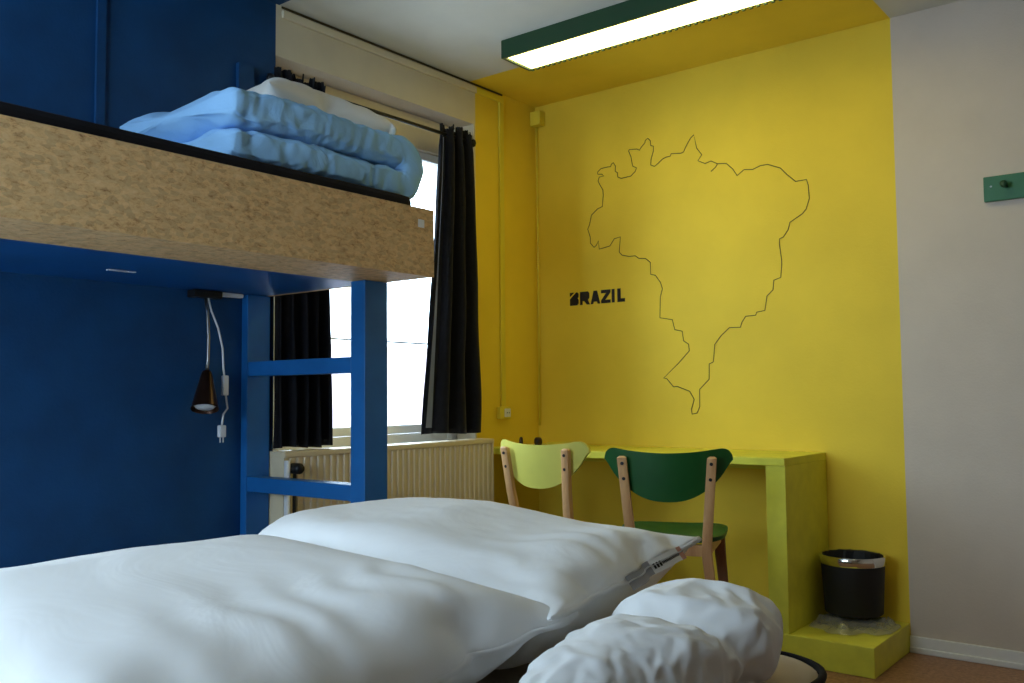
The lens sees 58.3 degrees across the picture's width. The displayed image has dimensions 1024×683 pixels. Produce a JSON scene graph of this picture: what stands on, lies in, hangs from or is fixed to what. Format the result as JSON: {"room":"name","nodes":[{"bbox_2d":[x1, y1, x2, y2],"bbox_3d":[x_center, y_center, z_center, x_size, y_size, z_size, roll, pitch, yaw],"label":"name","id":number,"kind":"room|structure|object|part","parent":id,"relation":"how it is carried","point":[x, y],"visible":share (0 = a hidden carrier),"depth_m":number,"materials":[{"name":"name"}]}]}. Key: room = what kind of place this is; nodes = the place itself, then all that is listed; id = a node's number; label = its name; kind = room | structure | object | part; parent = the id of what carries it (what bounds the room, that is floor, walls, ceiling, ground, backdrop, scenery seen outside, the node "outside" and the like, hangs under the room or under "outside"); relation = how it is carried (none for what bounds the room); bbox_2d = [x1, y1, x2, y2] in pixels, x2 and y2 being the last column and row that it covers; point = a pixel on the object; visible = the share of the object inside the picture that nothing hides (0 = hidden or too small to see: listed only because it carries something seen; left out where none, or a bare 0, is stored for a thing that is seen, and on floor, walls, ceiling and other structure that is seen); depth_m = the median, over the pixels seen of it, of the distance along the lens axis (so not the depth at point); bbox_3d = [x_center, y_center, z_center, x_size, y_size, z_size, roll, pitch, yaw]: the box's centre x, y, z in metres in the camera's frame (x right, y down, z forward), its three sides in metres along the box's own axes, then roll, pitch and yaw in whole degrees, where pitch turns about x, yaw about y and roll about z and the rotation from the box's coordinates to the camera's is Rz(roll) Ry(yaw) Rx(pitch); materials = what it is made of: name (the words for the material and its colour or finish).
{"room":"hostel bedroom","nodes":[
{"label":"hostel bedroom","id":0,"kind":"room"},
{"bbox_2d":[0,0,538,567],"bbox_3d":[-1.311,-0.062,3.072,0.184,2.512,4.415,-3,-4,38],"label":"wall","id":1,"kind":"structure","parent":0,"point":[103,448],"depth_m":3.08,"materials":[{"name":"blue paint"}]},
{"bbox_2d":[94,0,106,124],"bbox_3d":[-1.326,-0.771,2.948,0.016,1.112,0.029,-3,-4,38],"label":"trim","id":2,"kind":"structure","parent":1,"relation":"attached to","point":[101,5],"depth_m":2.95,"materials":[{"name":"blue paint"}]},
{"bbox_2d":[236,62,253,89],"bbox_3d":[-0.984,-0.607,3.365,0.022,0.830,0.065,-3,-4,38],"label":"trim","id":3,"kind":"structure","parent":1,"relation":"attached to","point":[244,72],"depth_m":3.37,"materials":[{"name":"blue paint"}]},
{"bbox_2d":[273,76,456,450],"bbox_3d":[-0.644,-0.301,4.005,0.084,1.520,1.145,-3,-4,38],"label":"window","id":4,"kind":"structure","parent":1,"relation":"in","point":[426,142],"depth_m":4.16,"materials":[{"name":"white paint"}]},
{"bbox_3d":[-0.818,-0.260,3.788,0.040,1.311,0.488,-3,-4,38],"label":"casement sash","id":5,"kind":"part","parent":4,"relation":"part of","materials":[{"name":"white paint"}]},
{"bbox_3d":[-0.480,-0.238,4.215,0.040,1.311,0.474,-3,-4,38],"label":"casement sash","id":6,"kind":"part","parent":4,"relation":"part of","materials":[{"name":"white paint"}]},
{"bbox_2d":[266,73,475,146],"bbox_3d":[-0.554,-0.965,3.903,0.052,0.040,1.193,-3,-4,38],"label":"curtain rod","id":7,"kind":"object","parent":1,"relation":"attached to","point":[269,75],"visible":0.58,"depth_m":3.99,"materials":[{"name":"metal"}]},
{"bbox_2d":[273,66,332,448],"bbox_3d":[-0.806,-0.315,3.512,0.092,1.439,0.259,-4,-5,42],"label":"window curtain","id":8,"kind":"object","parent":7,"relation":"hanging from","point":[303,404],"visible":0.39,"depth_m":3.49,"materials":[{"name":"black fabric"}]},
{"bbox_2d":[421,123,481,434],"bbox_3d":[-0.259,-0.287,4.209,0.094,1.417,0.401,-3,-4,38],"label":"window curtain","id":9,"kind":"object","parent":7,"relation":"hanging from","point":[452,394],"visible":1,"depth_m":4.18,"materials":[{"name":"black fabric"}]},
{"bbox_2d":[281,6,501,95],"bbox_3d":[-0.469,-1.261,4.068,0.006,0.007,1.350,-3,-4,38],"label":"trim","id":10,"kind":"structure","parent":1,"relation":"attached to","point":[282,7],"depth_m":3.96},
{"bbox_2d":[282,10,505,406],"bbox_3d":[-0.459,-0.478,4.019,0.013,1.542,1.351,-3,-4,38],"label":"duct","id":11,"kind":"object","parent":1,"relation":"attached to","point":[286,15],"visible":1,"depth_m":4.49,"materials":[{"name":"beige paint"}]},
{"bbox_2d":[497,406,510,418],"bbox_3d":[-0.037,0.348,4.480,0.030,0.060,0.084,-3,-4,38],"label":"wall socket","id":12,"kind":"object","parent":1,"relation":"attached to","point":[502,412],"visible":1,"depth_m":4.46,"materials":[{"name":"yellow paint"}]},
{"bbox_3d":[-0.021,0.348,4.483,0.006,0.040,0.044,-3,-4,38],"label":"plate","id":13,"kind":"part","parent":12,"relation":"part of","materials":[{"name":"white plastic"}]},
{"bbox_2d":[268,0,960,107],"bbox_3d":[0.528,-1.419,1.685,4.536,0.001,4.415,-3,-4,38],"label":"ceiling","id":14,"kind":"structure","parent":0,"point":[462,39],"depth_m":3.82,"materials":[{"name":"paint"}]},
{"bbox_2d":[501,0,781,70],"bbox_3d":[0.685,-1.275,3.459,1.700,0.078,0.210,-3,-4,38],"label":"ceiling lamp","id":15,"kind":"object","parent":14,"relation":"attached to","point":[625,22],"visible":1,"depth_m":3.63,"materials":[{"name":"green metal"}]},
{"bbox_2d":[535,0,1023,651],"bbox_3d":[1.909,-0.073,3.338,4.536,2.512,0.001,-3,-4,38],"label":"wall","id":16,"kind":"structure","parent":0,"point":[888,342],"depth_m":3.83,"materials":[{"name":"yellow paint"}]},
{"bbox_2d":[530,110,544,424],"bbox_3d":[0.139,-0.383,4.726,0.063,1.625,0.049,-3,-4,38],"label":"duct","id":17,"kind":"object","parent":16,"relation":"attached to","point":[537,118],"visible":1,"depth_m":4.75,"materials":[{"name":"yellow paint"}]},
{"bbox_2d":[570,288,624,305],"bbox_3d":[0.419,-0.219,4.526,0.323,0.066,0.001,-3,-4,38],"label":"lettering","id":18,"kind":"object","parent":16,"relation":"attached to","point":[584,296],"depth_m":4.53,"materials":[{"name":"black paint"}]},
{"bbox_2d":[494,443,828,633],"bbox_3d":[0.583,0.805,4.058,1.483,0.650,0.444,-3,-4,38],"label":"desk","id":19,"kind":"object","parent":16,"relation":"attached to","point":[796,481],"visible":0.61,"depth_m":3.54,"materials":[{"name":"yellow paint"}]},
{"bbox_2d":[534,437,541,444],"bbox_3d":[0.125,0.480,4.386,0.040,0.044,0.040,-3,-4,38],"label":"pot","id":20,"kind":"object","parent":19,"relation":"on","point":[537,441],"visible":0.88,"depth_m":4.37,"materials":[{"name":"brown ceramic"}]},
{"bbox_2d":[547,442,570,444],"bbox_3d":[0.247,0.486,4.314,0.170,0.022,0.170,-3,-4,38],"label":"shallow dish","id":21,"kind":"object","parent":19,"relation":"on","point":[548,443],"visible":0.3,"depth_m":4.34,"materials":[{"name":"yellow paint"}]},
{"bbox_3d":[1.135,0.789,3.623,0.077,0.620,0.440,-3,-4,38],"label":"panel","id":22,"kind":"part","parent":19,"relation":"part of","materials":[{"name":"yellow paint"}]},
{"bbox_2d":[587,135,809,413],"bbox_3d":[0.820,-0.325,4.214,1.127,1.317,0.001,-3,-4,38],"label":"map outline","id":23,"kind":"object","parent":16,"relation":"attached to","point":[693,135],"visible":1,"depth_m":4.21},
{"bbox_2d":[910,635,1023,669],"bbox_3d":[2.616,1.110,2.700,2.742,0.062,0.022,-3,-4,38],"label":"baseboard","id":24,"kind":"structure","parent":16,"relation":"attached to","point":[1013,659],"depth_m":3.42,"materials":[{"name":"white paint"}]},
{"bbox_2d":[983,172,1023,202],"bbox_3d":[2.007,-0.584,3.245,0.620,0.094,0.064,-3,-4,38],"label":"hook rail","id":25,"kind":"object","parent":16,"relation":"attached to","point":[1007,186],"visible":1,"depth_m":3.40,"materials":[{"name":"green paint"}]},
{"bbox_2d":[825,652,1023,682],"bbox_3d":[0.471,1.143,1.594,5.136,0.100,4.815,-3,-4,38],"label":"floor","id":26,"kind":"structure","parent":0,"point":[913,667],"depth_m":3.27,"materials":[{"name":"brown wood"}]},
{"bbox_2d":[0,114,433,534],"bbox_3d":[-1.226,0.352,2.287,0.885,1.589,2.127,-3,-4,38],"label":"bunk bed","id":27,"kind":"object","parent":26,"relation":"on","point":[74,204],"depth_m":2.52,"materials":[{"name":"blue paint"}]},
{"bbox_3d":[-1.148,-0.207,2.694,0.016,0.002,0.085,-3,-4,38],"label":"white strip","id":28,"kind":"part","parent":27,"relation":"part of","materials":[{"name":"white plastic"}]},
{"bbox_2d":[0,101,410,205],"bbox_3d":[-1.233,-0.369,2.353,0.815,0.234,2.002,-3,-4,38],"label":"mattress","id":29,"kind":"object","parent":27,"relation":"on","point":[8,109],"visible":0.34,"depth_m":2.25,"materials":[{"name":"black fabric"}]},
{"bbox_2d":[119,87,423,199],"bbox_3d":[-0.716,-0.579,2.891,0.539,0.237,0.826,-3,-4,38],"label":"duvet","id":30,"kind":"object","parent":29,"relation":"on","point":[266,128],"visible":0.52,"depth_m":2.62,"materials":[{"name":"blue fabric"}]},
{"bbox_2d":[246,77,396,134],"bbox_3d":[-0.721,-0.751,3.078,0.507,0.161,0.544,3,-5,-43],"label":"pillow","id":31,"kind":"object","parent":30,"relation":"on","point":[300,93],"visible":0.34,"depth_m":2.95,"materials":[{"name":"fabric"}]},
{"bbox_2d":[187,289,228,442],"bbox_3d":[-1.035,0.085,3.149,0.137,0.528,0.164,-3,-4,38],"label":"reading lamp","id":32,"kind":"object","parent":27,"relation":"attached to","point":[205,401],"visible":1,"depth_m":3.15,"materials":[{"name":"metal"}]},
{"bbox_3d":[-1.043,0.166,3.126,0.092,0.138,0.092,-25,-32,35],"label":"lamp shade","id":33,"kind":"part","parent":32,"relation":"part of","materials":[{"name":"brown metal"}]},
{"bbox_3d":[-1.041,0.192,3.113,0.076,0.076,0.076,-25,-32,35],"label":"bulb","id":34,"kind":"part","parent":32,"relation":"part of","materials":[{"name":"white glass"}]},
{"bbox_3d":[-1.024,0.071,3.198,0.076,0.445,0.015,2,-4,-33],"label":"cord","id":35,"kind":"part","parent":32,"relation":"part of","materials":[{"name":"white plastic"}]},
{"bbox_2d":[221,375,228,395],"bbox_3d":[-1.004,0.154,3.207,0.016,0.070,0.022,-3,-4,38],"label":"switch","id":36,"kind":"object","parent":32,"relation":"attached to","point":[225,378],"depth_m":3.20,"materials":[{"name":"white plastic"}]},
{"bbox_2d":[223,292,242,297],"bbox_3d":[-1.009,-0.165,3.285,0.026,0.014,0.095,-3,-4,38],"label":"clip","id":37,"kind":"object","parent":27,"relation":"attached to","point":[229,295],"visible":0.76,"depth_m":3.28,"materials":[{"name":"white plastic"}]},
{"bbox_3d":[-0.934,0.518,3.330,0.035,1.376,0.100,-3,-4,38],"label":"ladder post","id":38,"kind":"part","parent":27,"relation":"part of","materials":[{"name":"blue paint"}]},
{"bbox_3d":[-0.461,0.492,2.956,0.067,1.376,0.100,-3,-4,38],"label":"ladder post","id":39,"kind":"part","parent":27,"relation":"part of","materials":[{"name":"blue paint"}]},
{"bbox_2d":[418,219,423,227],"bbox_3d":[-0.283,-0.368,2.861,0.001,0.025,0.027,-3,-4,38],"label":"sticker","id":40,"kind":"object","parent":27,"relation":"attached to","point":[420,222],"visible":1,"depth_m":2.86,"materials":[{"name":"white paper"}]},
{"bbox_2d":[269,438,493,524],"bbox_3d":[-0.468,0.828,3.771,0.152,0.805,1.200,-3,-4,38],"label":"radiator","id":41,"kind":"object","parent":26,"relation":"on","point":[460,468],"visible":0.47,"depth_m":3.82,"materials":[{"name":"beige metal"}]},
{"bbox_3d":[-0.854,0.725,3.334,0.091,0.605,0.014,-3,-4,38],"label":"panel","id":42,"kind":"part","parent":41,"relation":"part of","materials":[{"name":"beige metal"}]},
{"bbox_2d":[269,438,493,457],"bbox_3d":[-0.490,0.438,3.813,0.099,0.022,1.193,-3,-4,38],"label":"grille","id":43,"kind":"object","parent":41,"relation":"attached to","point":[410,448],"depth_m":3.81,"materials":[{"name":"beige metal"}]},
{"bbox_3d":[-0.122,0.774,4.257,0.091,0.605,0.014,-3,-4,38],"label":"panel","id":44,"kind":"part","parent":41,"relation":"part of","materials":[{"name":"beige metal"}]},
{"bbox_2d":[500,439,590,518],"bbox_3d":[0.202,0.810,3.747,0.522,0.826,0.459,-3,-4,40],"label":"desk chair","id":45,"kind":"object","parent":26,"relation":"on","point":[533,466],"visible":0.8,"depth_m":3.55,"materials":[{"name":"paint"}]},
{"bbox_3d":[-0.006,0.820,3.667,0.111,0.799,0.057,0,-3,-6],"label":"leg","id":46,"kind":"part","parent":45,"relation":"part of","materials":[{"name":"brown wood"}]},
{"bbox_3d":[0.107,0.482,3.597,0.444,0.186,0.074,-3,-4,40],"label":"backrest","id":47,"kind":"part","parent":45,"relation":"part of","materials":[{"name":"paint"}]},
{"bbox_3d":[0.217,0.807,3.478,0.057,0.799,0.111,0,-3,-3],"label":"leg","id":48,"kind":"part","parent":45,"relation":"part of","materials":[{"name":"brown wood"}]},
{"bbox_2d":[604,448,732,582],"bbox_3d":[0.549,0.788,3.344,0.522,0.816,0.459,-1,-4,14],"label":"desk chair","id":49,"kind":"object","parent":26,"relation":"on","point":[659,477],"visible":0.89,"depth_m":3.15,"materials":[{"name":"green paint"}]},
{"bbox_3d":[0.396,0.793,3.181,0.111,0.790,0.057,2,-4,-32],"label":"leg","id":50,"kind":"part","parent":49,"relation":"part of","materials":[{"name":"brown wood"}]},
{"bbox_3d":[0.537,0.461,3.171,0.444,0.184,0.074,-1,-4,14],"label":"backrest","id":51,"kind":"part","parent":49,"relation":"part of","materials":[{"name":"green paint"}]},
{"bbox_3d":[0.592,0.699,3.363,0.387,0.030,0.410,-1,-4,14],"label":"seat","id":52,"kind":"part","parent":49,"relation":"part of","materials":[{"name":"green paint"}]},
{"bbox_3d":[0.525,0.733,3.366,0.467,0.039,0.366,-1,-4,14],"label":"seat frame","id":53,"kind":"part","parent":49,"relation":"part of","materials":[{"name":"brown wood"}]},
{"bbox_3d":[0.680,0.786,3.108,0.057,0.790,0.111,1,-4,-29],"label":"leg","id":54,"kind":"part","parent":49,"relation":"part of","materials":[{"name":"brown wood"}]},
{"bbox_3d":[0.804,0.960,3.470,0.066,0.484,0.061,-1,-4,14],"label":"leg","id":55,"kind":"part","parent":49,"relation":"part of","materials":[{"name":"brown wood"}]},
{"bbox_2d":[781,615,909,678],"bbox_3d":[1.256,1.146,3.505,0.387,0.107,0.446,-3,-4,38],"label":"plinth","id":56,"kind":"object","parent":26,"relation":"on","point":[862,653],"visible":0.63,"depth_m":3.35,"materials":[{"name":"yellow paint"}]},
{"bbox_2d":[810,613,900,632],"bbox_3d":[1.312,1.070,3.515,0.296,0.040,0.332,-3,-4,38],"label":"plastic bag","id":57,"kind":"object","parent":56,"relation":"on","point":[827,617],"visible":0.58,"depth_m":3.50,"materials":[{"name":"clear plastic"}]},
{"bbox_2d":[819,549,885,617],"bbox_3d":[1.329,0.939,3.572,0.245,0.224,0.245,-3,-4,38],"label":"waste bin","id":58,"kind":"object","parent":57,"relation":"on","point":[853,580],"visible":1,"depth_m":3.48,"materials":[{"name":"black plastic"}]},
{"bbox_3d":[-0.515,0.935,1.317,1.200,0.297,1.900,-3,-4,38],"label":"bed base","id":59,"kind":"object","parent":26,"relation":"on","visible":0},
{"bbox_2d":[476,651,826,682],"bbox_3d":[-0.513,0.683,1.332,1.323,0.203,2.013,-3,-4,38],"label":"mattress","id":60,"kind":"object","parent":59,"relation":"on","point":[791,668],"visible":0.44,"depth_m":1.65,"materials":[{"name":"beige fabric"}]},
{"bbox_2d":[0,534,578,682],"bbox_3d":[-0.648,0.458,1.413,1.161,0.245,0.991,-3,-4,35],"label":"pillow","id":61,"kind":"object","parent":60,"relation":"on","point":[253,608],"visible":1,"depth_m":1.26,"materials":[{"name":"fabric"}]},
{"bbox_2d":[258,497,701,668],"bbox_3d":[-0.134,0.477,1.926,0.922,0.252,0.708,-3,-4,31],"label":"pillow","id":62,"kind":"object","parent":60,"relation":"on","point":[569,566],"visible":0.53,"depth_m":1.74,"materials":[{"name":"fabric"}]},
{"bbox_2d":[652,553,678,568],"bbox_3d":[0.316,0.446,1.864,0.009,0.017,0.108,-3,-4,39],"label":"print","id":63,"kind":"object","parent":62,"relation":"on","point":[659,560],"depth_m":1.86,"materials":[{"name":"black"}]},
{"bbox_2d":[519,578,782,682],"bbox_3d":[0.243,0.489,1.462,0.277,0.169,0.678,-3,-4,38],"label":"duvet","id":64,"kind":"object","parent":60,"relation":"on","point":[688,630],"visible":1,"depth_m":1.38,"materials":[{"name":"white fabric"}]},
{"label":"outside","id":65,"kind":"structure","parent":0,"visible":0},
{"bbox_3d":[-5.085,4.681,8.896,12.600,0.200,24.000,-3,-4,38],"label":"ground","id":66,"kind":"structure","parent":65,"visible":0},
{"bbox_2d":[331,335,426,427],"bbox_3d":[-6.359,2.207,11.316,0.420,5.050,22.000,-3,-4,38],"label":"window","id":67,"kind":"structure","parent":66,"relation":"on","point":[406,363],"depth_m":16.66,"materials":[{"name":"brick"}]},
{"bbox_3d":[-6.379,-0.239,11.462,0.420,0.150,22.000,-3,-4,38],"label":"cornice","id":68,"kind":"part","parent":67,"relation":"part of","materials":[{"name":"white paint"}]}
]}

